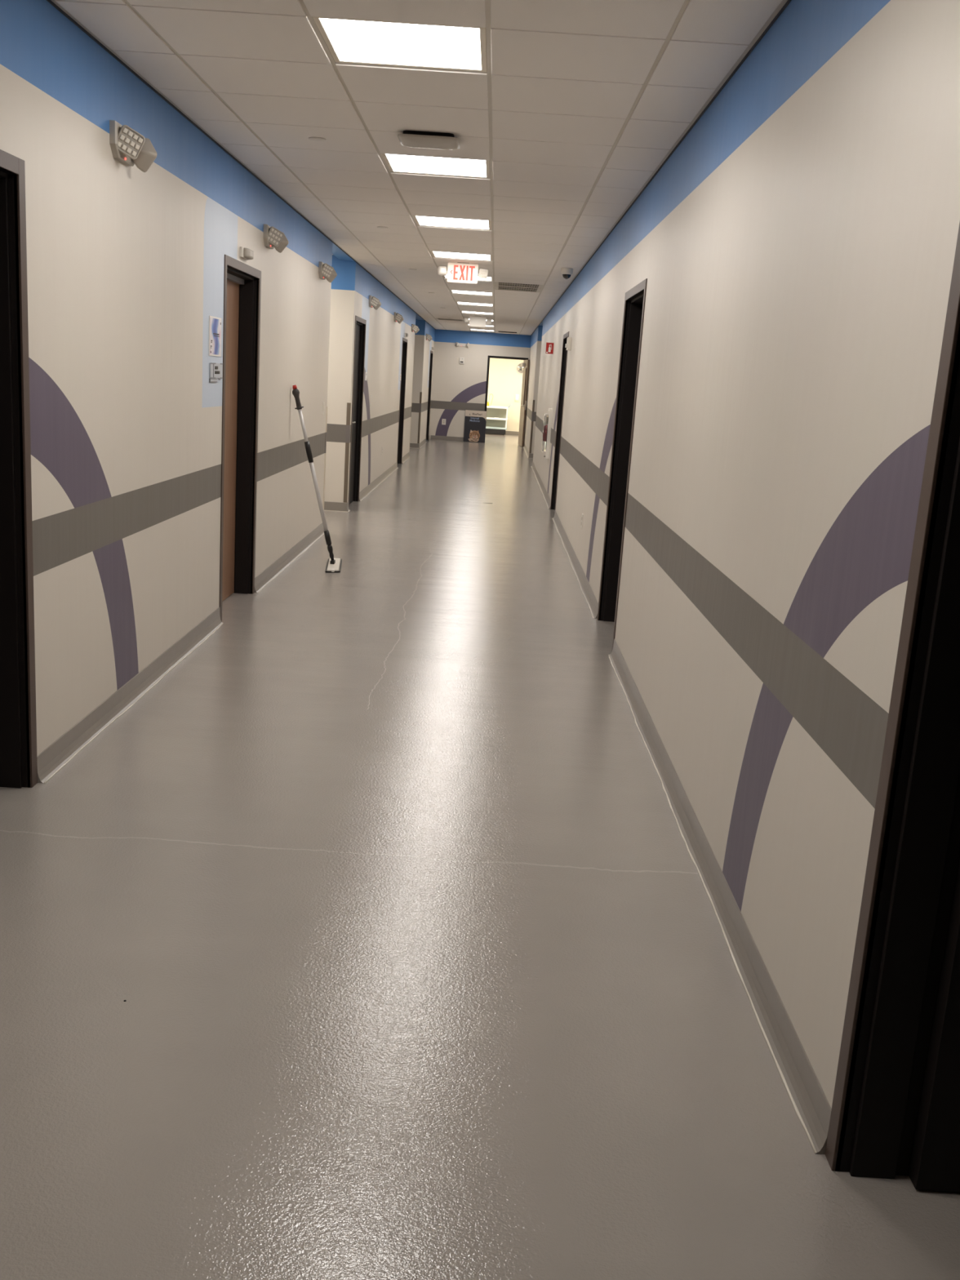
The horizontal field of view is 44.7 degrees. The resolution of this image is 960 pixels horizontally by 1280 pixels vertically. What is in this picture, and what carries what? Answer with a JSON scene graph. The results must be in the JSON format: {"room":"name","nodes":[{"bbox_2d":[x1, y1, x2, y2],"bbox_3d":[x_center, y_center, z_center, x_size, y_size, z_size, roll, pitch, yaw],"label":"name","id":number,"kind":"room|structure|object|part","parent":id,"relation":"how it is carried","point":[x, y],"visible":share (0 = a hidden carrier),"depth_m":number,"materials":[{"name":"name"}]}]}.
{"room":"hospital corridor","nodes":[
{"label":"hospital corridor","id":0,"kind":"room"},
{"bbox_2d":[0,0,435,755],"bbox_3d":[-1.500,-2.994,13.739,0.170,2.777,32.080,4,13,0],"label":"wall","id":1,"kind":"structure","parent":0,"point":[126,264],"depth_m":5.29,"materials":[{"name":"white paint"}]},
{"bbox_2d":[0,149,37,788],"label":"door","id":2,"kind":"structure","parent":1,"relation":"in","point":[18,722],"depth_m":4.02,"materials":[{"name":"black wood"}]},
{"bbox_2d":[109,120,156,172],"bbox_3d":[-1.406,-2.013,4.782,0.135,0.154,0.280,4,13,0],"label":"emergency light","id":3,"kind":"object","parent":1,"relation":"attached to","point":[128,146],"visible":1,"depth_m":4.70,"materials":[{"name":"beige plastic"}]},
{"bbox_2d":[208,378,217,382],"bbox_3d":[-1.506,-1.466,6.590,0.008,0.021,0.170,4,13,0],"label":"holder","id":4,"kind":"object","parent":1,"relation":"attached to","point":[210,380],"visible":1,"depth_m":6.57,"materials":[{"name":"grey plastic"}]},
{"bbox_2d":[208,315,221,356],"bbox_3d":[-1.490,-1.708,6.571,0.005,0.214,0.280,4,13,0],"label":"poster","id":5,"kind":"object","parent":1,"relation":"attached to","point":[215,323],"visible":1,"depth_m":6.55,"materials":[{"name":"white paper"}]},
{"bbox_2d":[208,362,222,378],"bbox_3d":[-1.500,-1.531,6.636,0.010,0.087,0.290,4,13,0],"label":"room sign","id":6,"kind":"object","parent":1,"relation":"attached to","point":[215,369],"visible":1,"depth_m":6.61,"materials":[{"name":"grey plastic"}]},
{"bbox_2d":[36,435,430,782],"bbox_3d":[-2.285,-1.734,14.024,1.626,0.100,32.068,4,13,0],"label":"baseboard","id":7,"kind":"structure","parent":1,"relation":"attached to","point":[55,755],"depth_m":5.68,"materials":[{"name":"grey plastic"}]},
{"bbox_2d":[219,254,261,621],"bbox_3d":[-1.607,-1.274,7.418,0.182,2.157,1.049,4,13,0],"label":"door","id":8,"kind":"structure","parent":1,"relation":"in","point":[242,281],"depth_m":7.77,"materials":[{"name":"brown wood"}]},
{"bbox_2d":[240,246,253,260],"bbox_3d":[-1.425,-2.366,7.147,0.054,0.060,0.190,4,13,0],"label":"door chime","id":9,"kind":"object","parent":1,"relation":"attached to","point":[247,254],"visible":1,"depth_m":7.08,"materials":[{"name":"white plastic"}]},
{"bbox_2d":[263,224,288,253],"bbox_3d":[-1.364,-2.695,7.851,0.135,0.154,0.280,4,13,0],"label":"emergency light","id":10,"kind":"object","parent":1,"relation":"attached to","point":[273,237],"visible":1,"depth_m":7.76,"materials":[{"name":"beige plastic"}]},
{"bbox_2d":[322,401,324,414],"bbox_3d":[-1.461,-2.168,10.910,0.011,0.120,0.075,4,13,0],"label":"light switch","id":11,"kind":"object","parent":1,"relation":"attached to","point":[323,402],"visible":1,"depth_m":10.88,"materials":[{"name":"white plastic"}]},
{"bbox_2d":[323,406,327,510],"bbox_3d":[-1.514,-1.691,11.262,0.042,1.108,0.049,4,13,0],"label":"guard","id":12,"kind":"object","parent":1,"relation":"attached to","point":[326,406],"visible":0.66,"depth_m":11.24,"materials":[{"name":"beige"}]},
{"bbox_2d":[318,261,337,282],"bbox_3d":[-1.331,-3.230,10.262,0.135,0.154,0.280,4,13,0],"label":"emergency light","id":13,"kind":"object","parent":1,"relation":"attached to","point":[325,270],"visible":1,"depth_m":10.17,"materials":[{"name":"beige plastic"}]},
{"bbox_2d":[343,402,351,502],"bbox_3d":[-1.489,-2.099,13.098,0.042,1.108,0.049,4,13,0],"label":"guard","id":14,"kind":"object","parent":1,"relation":"attached to","point":[348,404],"visible":1,"depth_m":13.08,"materials":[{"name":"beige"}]},
{"bbox_2d":[348,315,366,508],"bbox_3d":[-1.513,-2.655,13.643,0.200,2.157,1.055,4,13,0],"label":"door","id":15,"kind":"structure","parent":1,"relation":"in","point":[360,323],"depth_m":13.98,"materials":[{"name":"black wood"}]},
{"bbox_2d":[368,295,381,310],"bbox_3d":[-1.277,-4.115,14.245,0.135,0.154,0.280,4,13,0],"label":"emergency light","id":16,"kind":"object","parent":1,"relation":"attached to","point":[374,302],"visible":1,"depth_m":14.16,"materials":[{"name":"beige plastic"}]},
{"bbox_2d":[393,311,404,324],"bbox_3d":[-1.230,-4.886,17.720,0.135,0.154,0.280,4,13,0],"label":"emergency light","id":17,"kind":"object","parent":1,"relation":"attached to","point":[397,317],"visible":1,"depth_m":17.63,"materials":[{"name":"beige plastic"}]},
{"bbox_2d":[396,337,407,466],"bbox_3d":[-1.433,-4.108,20.180,0.182,2.157,1.060,4,13,0],"label":"door","id":18,"kind":"structure","parent":1,"relation":"in","point":[404,353],"depth_m":20.60,"materials":[{"name":"black wood"}]},
{"bbox_2d":[408,395,412,451],"bbox_3d":[-1.360,-4.203,22.575,0.042,1.108,0.049,4,13,0],"label":"guard","id":19,"kind":"object","parent":1,"relation":"attached to","point":[411,395],"visible":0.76,"depth_m":22.58,"materials":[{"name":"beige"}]},
{"bbox_2d":[411,324,419,333],"bbox_3d":[-1.180,-5.693,21.351,0.135,0.154,0.280,4,13,0],"label":"emergency light","id":20,"kind":"object","parent":1,"relation":"attached to","point":[415,328],"visible":1,"depth_m":21.26,"materials":[{"name":"beige plastic"}]},
{"bbox_2d":[417,391,422,443],"bbox_3d":[-1.319,-4.862,25.544,0.042,1.108,0.049,4,13,0],"label":"guard","id":21,"kind":"object","parent":1,"relation":"attached to","point":[420,393],"visible":1,"depth_m":25.51,"materials":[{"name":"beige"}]},
{"bbox_2d":[426,333,432,341],"bbox_3d":[-1.120,-6.666,25.734,0.135,0.154,0.280,4,13,0],"label":"emergency light","id":22,"kind":"object","parent":1,"relation":"attached to","point":[428,337],"visible":1,"depth_m":25.64,"materials":[{"name":"beige plastic"}]},
{"bbox_2d":[426,350,433,439],"bbox_3d":[-1.320,-5.942,28.438,0.182,2.157,1.100,4,13,0],"label":"door","id":23,"kind":"structure","parent":1,"relation":"in","point":[431,352],"depth_m":28.88,"materials":[{"name":"black wood"}]},
{"bbox_2d":[324,254,340,502],"bbox_3d":[-3.071,-2.732,12.016,2.934,2.817,2.040,4,13,0],"label":"wall","id":24,"kind":"structure","parent":0,"point":[335,261],"depth_m":12.90,"materials":[{"name":"white paint"}]},
{"bbox_2d":[409,319,417,443],"bbox_3d":[-2.311,-5.331,23.895,1.734,2.817,3.200,4,13,0],"label":"wall","id":25,"kind":"structure","parent":0,"point":[415,334],"depth_m":25.36,"materials":[{"name":"white paint"}]},
{"bbox_2d":[55,0,782,335],"bbox_3d":[-0.134,-4.227,13.446,2.400,0.057,32.080,4,13,0],"label":"ceiling","id":26,"kind":"structure","parent":0,"point":[567,76],"depth_m":5.20,"materials":[{"name":"white tile"}]},
{"bbox_2d":[308,137,326,141],"bbox_3d":[-0.840,-2.586,6.024,0.092,0.012,0.092,4,13,0],"label":"sprinkler cover","id":27,"kind":"object","parent":26,"relation":"attached to","point":[314,139],"visible":1,"depth_m":6.01,"materials":[{"name":"white"}]},
{"bbox_2d":[377,226,387,228],"bbox_3d":[-0.792,-3.356,9.490,0.092,0.012,0.092,4,13,0],"label":"sprinkler cover","id":28,"kind":"object","parent":26,"relation":"attached to","point":[380,227],"visible":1,"depth_m":9.46,"materials":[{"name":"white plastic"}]},
{"bbox_2d":[312,16,487,71],"bbox_3d":[-0.271,-2.168,4.245,0.592,0.013,0.592,4,13,0],"label":"recessed light","id":29,"kind":"object","parent":26,"relation":"in","point":[353,41],"visible":0.76,"depth_m":4.23,"materials":[{"name":"white plastic"}]},
{"bbox_2d":[124,0,689,334],"bbox_3d":[-0.134,-4.216,13.449,2.400,0.020,32.080,4,13,0],"label":"grid","id":30,"kind":"object","parent":26,"relation":"attached to","point":[487,2],"visible":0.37,"depth_m":5.07,"materials":[{"name":"white metal"}]},
{"bbox_2d":[397,130,459,150],"bbox_3d":[-0.252,-2.480,5.804,0.300,0.049,0.300,4,13,0],"label":"ceiling vent","id":31,"kind":"object","parent":26,"relation":"attached to","point":[412,139],"visible":1,"depth_m":5.71,"materials":[{"name":"beige plastic"}]},
{"bbox_2d":[381,153,489,177],"bbox_3d":[-0.239,-2.696,6.625,0.592,0.013,0.592,4,13,0],"label":"recessed light","id":32,"kind":"object","parent":26,"relation":"in","point":[395,162],"visible":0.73,"depth_m":6.63,"materials":[{"name":"white plastic"}]},
{"bbox_2d":[435,318,463,320],"bbox_3d":[-0.612,-6.566,23.881,0.592,0.020,0.592,4,13,0],"label":"ceiling vent","id":33,"kind":"object","parent":26,"relation":"in","point":[436,318],"visible":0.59,"depth_m":24.01,"materials":[{"name":"white metal"}]},
{"bbox_2d":[413,215,491,230],"bbox_3d":[-0.206,-3.225,9.005,0.592,0.013,0.592,4,13,0],"label":"recessed light","id":34,"kind":"object","parent":26,"relation":"in","point":[420,220],"visible":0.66,"depth_m":9.03,"materials":[{"name":"white plastic"}]},
{"bbox_2d":[431,251,492,261],"bbox_3d":[-0.174,-3.754,11.385,0.592,0.013,0.592,4,13,0],"label":"recessed light","id":35,"kind":"object","parent":26,"relation":"in","point":[435,254],"visible":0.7,"depth_m":11.43,"materials":[{"name":"white plastic"}]},
{"bbox_2d":[437,262,488,284],"bbox_3d":[-0.177,-3.780,11.987,0.516,0.220,0.086,2,13,-6],"label":"exit sign","id":36,"kind":"object","parent":26,"relation":"hanging from","point":[459,272],"visible":0.99,"depth_m":11.97,"materials":[{"name":"beige plastic"}]},
{"bbox_2d":[437,266,447,275],"bbox_3d":[-0.381,-3.784,11.965,0.109,0.093,0.086,4,13,0],"label":"lamp","id":37,"kind":"object","parent":36,"relation":"attached to","point":[442,270],"depth_m":11.94,"materials":[{"name":"beige plastic"}]},
{"bbox_2d":[478,268,488,278],"bbox_3d":[0.029,-3.768,12.010,0.094,0.093,0.076,0,13,-15],"label":"lamp","id":38,"kind":"object","parent":36,"relation":"attached to","point":[482,273],"depth_m":11.98,"materials":[{"name":"beige plastic"}]},
{"bbox_2d":[443,274,493,280],"bbox_3d":[-0.141,-4.282,13.766,0.592,0.013,0.592,4,13,0],"label":"recessed light","id":39,"kind":"object","parent":26,"relation":"in","point":[488,278],"visible":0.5,"depth_m":13.88,"materials":[{"name":"white plastic"}]},
{"bbox_2d":[450,290,493,295],"bbox_3d":[-0.109,-4.811,16.146,0.592,0.013,0.592,4,13,0],"label":"recessed light","id":40,"kind":"object","parent":26,"relation":"in","point":[452,291],"visible":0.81,"depth_m":16.22,"materials":[{"name":"white plastic"}]},
{"bbox_2d":[456,302,493,306],"bbox_3d":[-0.076,-5.339,18.526,0.592,0.013,0.592,4,13,0],"label":"recessed light","id":41,"kind":"object","parent":26,"relation":"in","point":[458,303],"visible":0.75,"depth_m":18.61,"materials":[{"name":"white plastic"}]},
{"bbox_2d":[463,315,491,327],"bbox_3d":[-0.043,-5.954,21.778,0.516,0.220,0.086,2,13,-6],"label":"exit sign","id":42,"kind":"object","parent":26,"relation":"hanging from","point":[474,321],"visible":0.98,"depth_m":21.76,"materials":[{"name":"beige plastic"}]},
{"bbox_2d":[463,317,469,323],"bbox_3d":[-0.247,-5.958,21.756,0.109,0.093,0.086,4,13,0],"label":"lamp","id":43,"kind":"object","parent":42,"relation":"attached to","point":[466,320],"depth_m":21.73,"materials":[{"name":"beige plastic"}]},
{"bbox_2d":[485,319,491,324],"bbox_3d":[0.161,-5.941,21.798,0.109,0.093,0.085,4,13,0],"label":"lamp","id":44,"kind":"object","parent":42,"relation":"attached to","point":[487,321],"depth_m":21.78,"materials":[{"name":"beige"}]},
{"bbox_2d":[461,311,493,315],"bbox_3d":[-0.044,-5.868,20.906,0.592,0.013,0.592,4,13,0],"label":"recessed light","id":45,"kind":"object","parent":26,"relation":"in","point":[461,311],"visible":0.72,"depth_m":21.01,"materials":[{"name":"white plastic"}]},
{"bbox_2d":[497,331,518,334],"bbox_3d":[0.660,-7.390,28.053,0.500,0.032,0.500,4,13,0],"label":"ceiling vent","id":46,"kind":"object","parent":26,"relation":"in","point":[504,332],"visible":1,"depth_m":27.84,"materials":[{"name":"white plastic"}]},
{"bbox_2d":[494,285,541,292],"bbox_3d":[0.483,-4.506,14.956,0.592,0.020,0.592,4,13,0],"label":"ceiling vent","id":47,"kind":"object","parent":26,"relation":"in","point":[496,287],"visible":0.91,"depth_m":14.99,"materials":[{"name":"white metal"}]},
{"bbox_2d":[494,281,543,288],"bbox_3d":[0.475,-4.374,14.361,0.592,0.020,0.592,4,13,0],"label":"ceiling vent","id":48,"kind":"object","parent":26,"relation":"in","point":[500,284],"visible":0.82,"depth_m":14.41,"materials":[{"name":"white metal"}]},
{"bbox_2d":[560,267,573,279],"bbox_3d":[0.884,-3.732,11.883,0.124,0.109,0.124,4,13,0],"label":"dome camera","id":49,"kind":"object","parent":26,"relation":"attached to","point":[566,273],"visible":1,"depth_m":11.84,"materials":[{"name":"white plastic"}]},
{"bbox_2d":[0,433,959,1279],"bbox_3d":[-0.868,-2.256,17.234,10.400,0.100,39.200,4,13,0],"label":"floor","id":50,"kind":"structure","parent":0,"point":[392,891],"depth_m":3.06,"materials":[{"name":"grey laminate"}]},
{"bbox_2d":[44,439,430,783],"bbox_3d":[-2.283,-1.687,14.035,1.636,0.004,32.068,4,13,0],"label":"bead","id":51,"kind":"object","parent":50,"relation":"on","point":[202,642],"visible":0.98,"depth_m":5.70,"materials":[{"name":"beige"}]},
{"bbox_2d":[292,384,342,572],"bbox_3d":[-1.281,-1.300,9.319,0.453,1.421,0.653,4,13,0],"label":"mop","id":52,"kind":"object","parent":50,"relation":"on","point":[333,565],"visible":1,"depth_m":9.29,"materials":[{"name":"white metal"}]},
{"bbox_3d":[-1.185,-0.614,9.471,0.093,0.009,0.616,2,13,-6],"label":"mop plate","id":53,"kind":"part","parent":52,"relation":"part of","materials":[{"name":"white plastic"}]},
{"bbox_2d":[463,409,486,442],"bbox_3d":[-0.122,-5.411,29.547,0.544,0.790,0.072,4,13,1],"label":"sign board","id":54,"kind":"object","parent":50,"relation":"on","point":[475,421],"visible":1,"depth_m":29.54,"materials":[{"name":"black plastic"}]},
{"bbox_2d":[468,430,479,441],"bbox_3d":[-0.151,-5.174,29.576,0.295,0.300,0.009,4,9,1],"label":"picture","id":55,"kind":"object","parent":54,"relation":"attached to","point":[473,435],"depth_m":29.57,"materials":[{"name":"brown paper"}]},
{"bbox_2d":[485,404,511,435],"bbox_3d":[0.470,-6.562,34.597,0.883,0.916,0.540,4,13,0],"label":"utility cart","id":56,"kind":"object","parent":50,"relation":"on","point":[498,425],"visible":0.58,"depth_m":34.75,"materials":[{"name":"white"}]},
{"bbox_2d":[485,426,506,429],"bbox_3d":[0.404,-6.307,34.655,0.784,0.055,0.524,4,13,0],"label":"shelf","id":57,"kind":"object","parent":56,"relation":"attached to","point":[486,427],"depth_m":34.40,"materials":[{"name":"plastic"}]},
{"bbox_3d":[0.430,-6.637,34.794,0.690,0.570,0.015,4,13,0],"label":"panel","id":58,"kind":"part","parent":56,"relation":"part of","materials":[{"name":"grey"}]},
{"bbox_2d":[486,417,507,420],"bbox_3d":[0.421,-6.570,34.596,0.784,0.055,0.524,4,13,0],"label":"shelf","id":59,"kind":"object","parent":56,"relation":"attached to","point":[487,418],"depth_m":34.34,"materials":[{"name":"white"}]},
{"bbox_2d":[486,405,508,408],"bbox_3d":[0.442,-6.891,34.524,0.784,0.055,0.524,4,13,0],"label":"shelf","id":60,"kind":"object","parent":56,"relation":"attached to","point":[487,406],"depth_m":34.27,"materials":[{"name":"white"}]},
{"bbox_3d":[0.782,-6.500,34.366,0.032,0.625,0.032,4,13,0],"label":"post","id":61,"kind":"part","parent":56,"relation":"part of","materials":[{"name":"white metal"}]},
{"bbox_2d":[523,448,817,1154],"bbox_3d":[1.672,-1.433,14.037,1.637,0.004,32.068,4,13,0],"label":"bead","id":62,"kind":"object","parent":50,"relation":"on","point":[780,1071],"visible":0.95,"depth_m":3.39,"materials":[{"name":"beige plastic"}]},
{"bbox_2d":[429,328,531,438],"bbox_3d":[-0.003,-6.407,29.480,2.740,2.777,0.170,4,13,0],"label":"wall","id":63,"kind":"structure","parent":0,"point":[457,388],"depth_m":29.32,"materials":[{"name":"white paint"}]},
{"bbox_2d":[441,418,445,424],"bbox_3d":[-0.917,-5.533,29.595,0.100,0.145,0.008,4,13,0],"label":"wall outlet","id":64,"kind":"object","parent":63,"relation":"attached to","point":[443,420],"visible":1,"depth_m":29.59,"materials":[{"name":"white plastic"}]},
{"bbox_2d":[430,435,463,441],"bbox_3d":[-0.594,-5.116,29.682,1.326,0.100,0.010,4,13,0],"label":"baseboard","id":65,"kind":"structure","parent":63,"relation":"attached to","point":[433,437],"depth_m":29.68,"materials":[{"name":"grey plastic"}]},
{"bbox_2d":[458,356,464,364],"bbox_3d":[-0.455,-7.005,29.249,0.130,0.160,0.034,4,13,0],"label":"box","id":66,"kind":"object","parent":63,"relation":"attached to","point":[461,359],"visible":1,"depth_m":29.24,"materials":[{"name":"white plastic"}]},
{"bbox_2d":[455,342,470,347],"bbox_3d":[-0.434,-7.370,29.129,0.367,0.116,0.112,4,13,0],"label":"emergency light","id":67,"kind":"object","parent":63,"relation":"attached to","point":[457,344],"visible":1,"depth_m":29.14,"materials":[{"name":"white plastic"}]},
{"bbox_2d":[484,355,529,446],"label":"door frame","id":68,"kind":"structure","parent":63,"relation":"in","point":[526,363],"depth_m":29.03,"materials":[{"name":"black"}]},
{"bbox_3d":[0.640,-6.063,29.547,1.016,2.157,0.182,4,13,0],"label":"casing","id":69,"kind":"part","parent":68,"relation":"part of","materials":[{"name":"black"}]},
{"bbox_3d":[1.131,-6.206,28.669,0.056,0.950,0.210,3,13,-5],"label":"glazing frame","id":70,"kind":"part","parent":68,"relation":"part of","materials":[{"name":"brown wood"}]},
{"bbox_2d":[487,357,524,431],"bbox_3d":[0.429,-6.992,32.248,5.000,2.767,5.700,4,13,0],"label":"wall","id":71,"kind":"structure","parent":0,"point":[504,382],"depth_m":34.93,"materials":[{"name":"beige paint"}]},
{"bbox_2d":[505,431,519,435],"bbox_3d":[0.383,-6.287,35.217,4.800,0.100,0.012,4,13,0],"label":"baseboard","id":72,"kind":"structure","parent":71,"relation":"attached to","point":[513,433],"depth_m":35.21,"materials":[{"name":"grey plastic"}]},
{"bbox_2d":[515,394,519,401],"bbox_3d":[1.111,-7.259,34.974,0.120,0.210,0.045,4,13,0],"label":"paper holder","id":73,"kind":"object","parent":71,"relation":"attached to","point":[517,396],"visible":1,"depth_m":34.95,"materials":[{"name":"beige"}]},
{"bbox_2d":[515,362,523,374],"bbox_3d":[1.246,-8.096,34.782,0.344,0.344,0.053,4,13,0],"label":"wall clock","id":74,"kind":"object","parent":71,"relation":"attached to","point":[519,369],"visible":0.62,"depth_m":34.77,"materials":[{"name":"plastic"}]},
{"bbox_2d":[524,0,959,1108],"bbox_3d":[1.064,-2.830,13.740,0.170,2.777,32.080,4,13,0],"label":"wall","id":75,"kind":"structure","parent":0,"point":[795,251],"depth_m":3.18,"materials":[{"name":"white paint"}]},
{"bbox_2d":[46,0,791,335],"bbox_3d":[-0.135,-4.210,13.450,2.400,0.016,32.080,4,13,0],"label":"trim","id":76,"kind":"structure","parent":75,"relation":"attached to","point":[783,2],"depth_m":5.17,"materials":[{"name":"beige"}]},
{"bbox_2d":[528,400,534,453],"bbox_3d":[1.096,-4.490,24.569,0.042,1.108,0.049,4,13,0],"label":"guard","id":77,"kind":"object","parent":75,"relation":"attached to","point":[533,404],"visible":1,"depth_m":24.55,"materials":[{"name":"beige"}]},
{"bbox_2d":[541,408,552,458],"bbox_3d":[0.931,-2.887,16.301,0.101,0.680,0.300,4,13,0],"label":"fire extinguisher cabinet","id":78,"kind":"object","parent":75,"relation":"attached to","point":[548,416],"visible":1,"depth_m":16.18,"materials":[{"name":"white metal"}]},
{"bbox_3d":[0.959,-2.885,16.301,0.045,0.680,0.300,4,13,0],"label":"cabinet frame","id":79,"kind":"part","parent":78,"relation":"part of","materials":[{"name":"white metal"}]},
{"bbox_2d":[545,342,553,354],"bbox_3d":[1.011,-4.243,16.975,0.113,0.166,0.008,4,13,0],"label":"sign","id":80,"kind":"object","parent":75,"relation":"attached to","point":[549,346],"visible":1,"depth_m":16.97,"materials":[{"name":"red plastic"}]},
{"bbox_2d":[550,331,568,514],"bbox_3d":[1.050,-2.607,14.164,0.182,2.157,1.070,4,13,0],"label":"door","id":81,"kind":"structure","parent":75,"relation":"in","point":[564,355],"depth_m":14.59,"materials":[{"name":"black wood"}]},
{"bbox_2d":[564,337,571,350],"bbox_3d":[0.978,-3.283,12.934,0.062,0.140,0.120,4,13,0],"label":"fire alarm strobe","id":82,"kind":"object","parent":75,"relation":"attached to","point":[568,345],"visible":1,"depth_m":12.88,"materials":[{"name":"white plastic"}]},
{"bbox_2d":[581,513,583,528],"bbox_3d":[0.860,-1.002,9.826,0.008,0.120,0.075,4,13,0],"label":"wall outlet","id":83,"kind":"object","parent":75,"relation":"attached to","point":[582,513],"visible":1,"depth_m":9.80,"materials":[{"name":"white plastic"}]},
{"bbox_2d":[596,278,647,651],"bbox_3d":[0.955,-1.072,7.255,0.182,2.157,1.083,4,13,0],"label":"door","id":84,"kind":"structure","parent":75,"relation":"in","point":[634,298],"depth_m":7.68,"materials":[{"name":"black wood"}]},
{"bbox_2d":[523,442,831,1154],"bbox_3d":[1.681,-1.480,14.027,1.626,0.100,32.068,4,13,0],"label":"baseboard","id":85,"kind":"structure","parent":75,"relation":"attached to","point":[811,1100],"depth_m":3.39,"materials":[{"name":"grey plastic"}]},
{"bbox_2d":[825,222,959,1191],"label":"door","id":86,"kind":"structure","parent":75,"relation":"in","point":[895,1109],"depth_m":2.27,"materials":[{"name":"black wood"}]}
]}

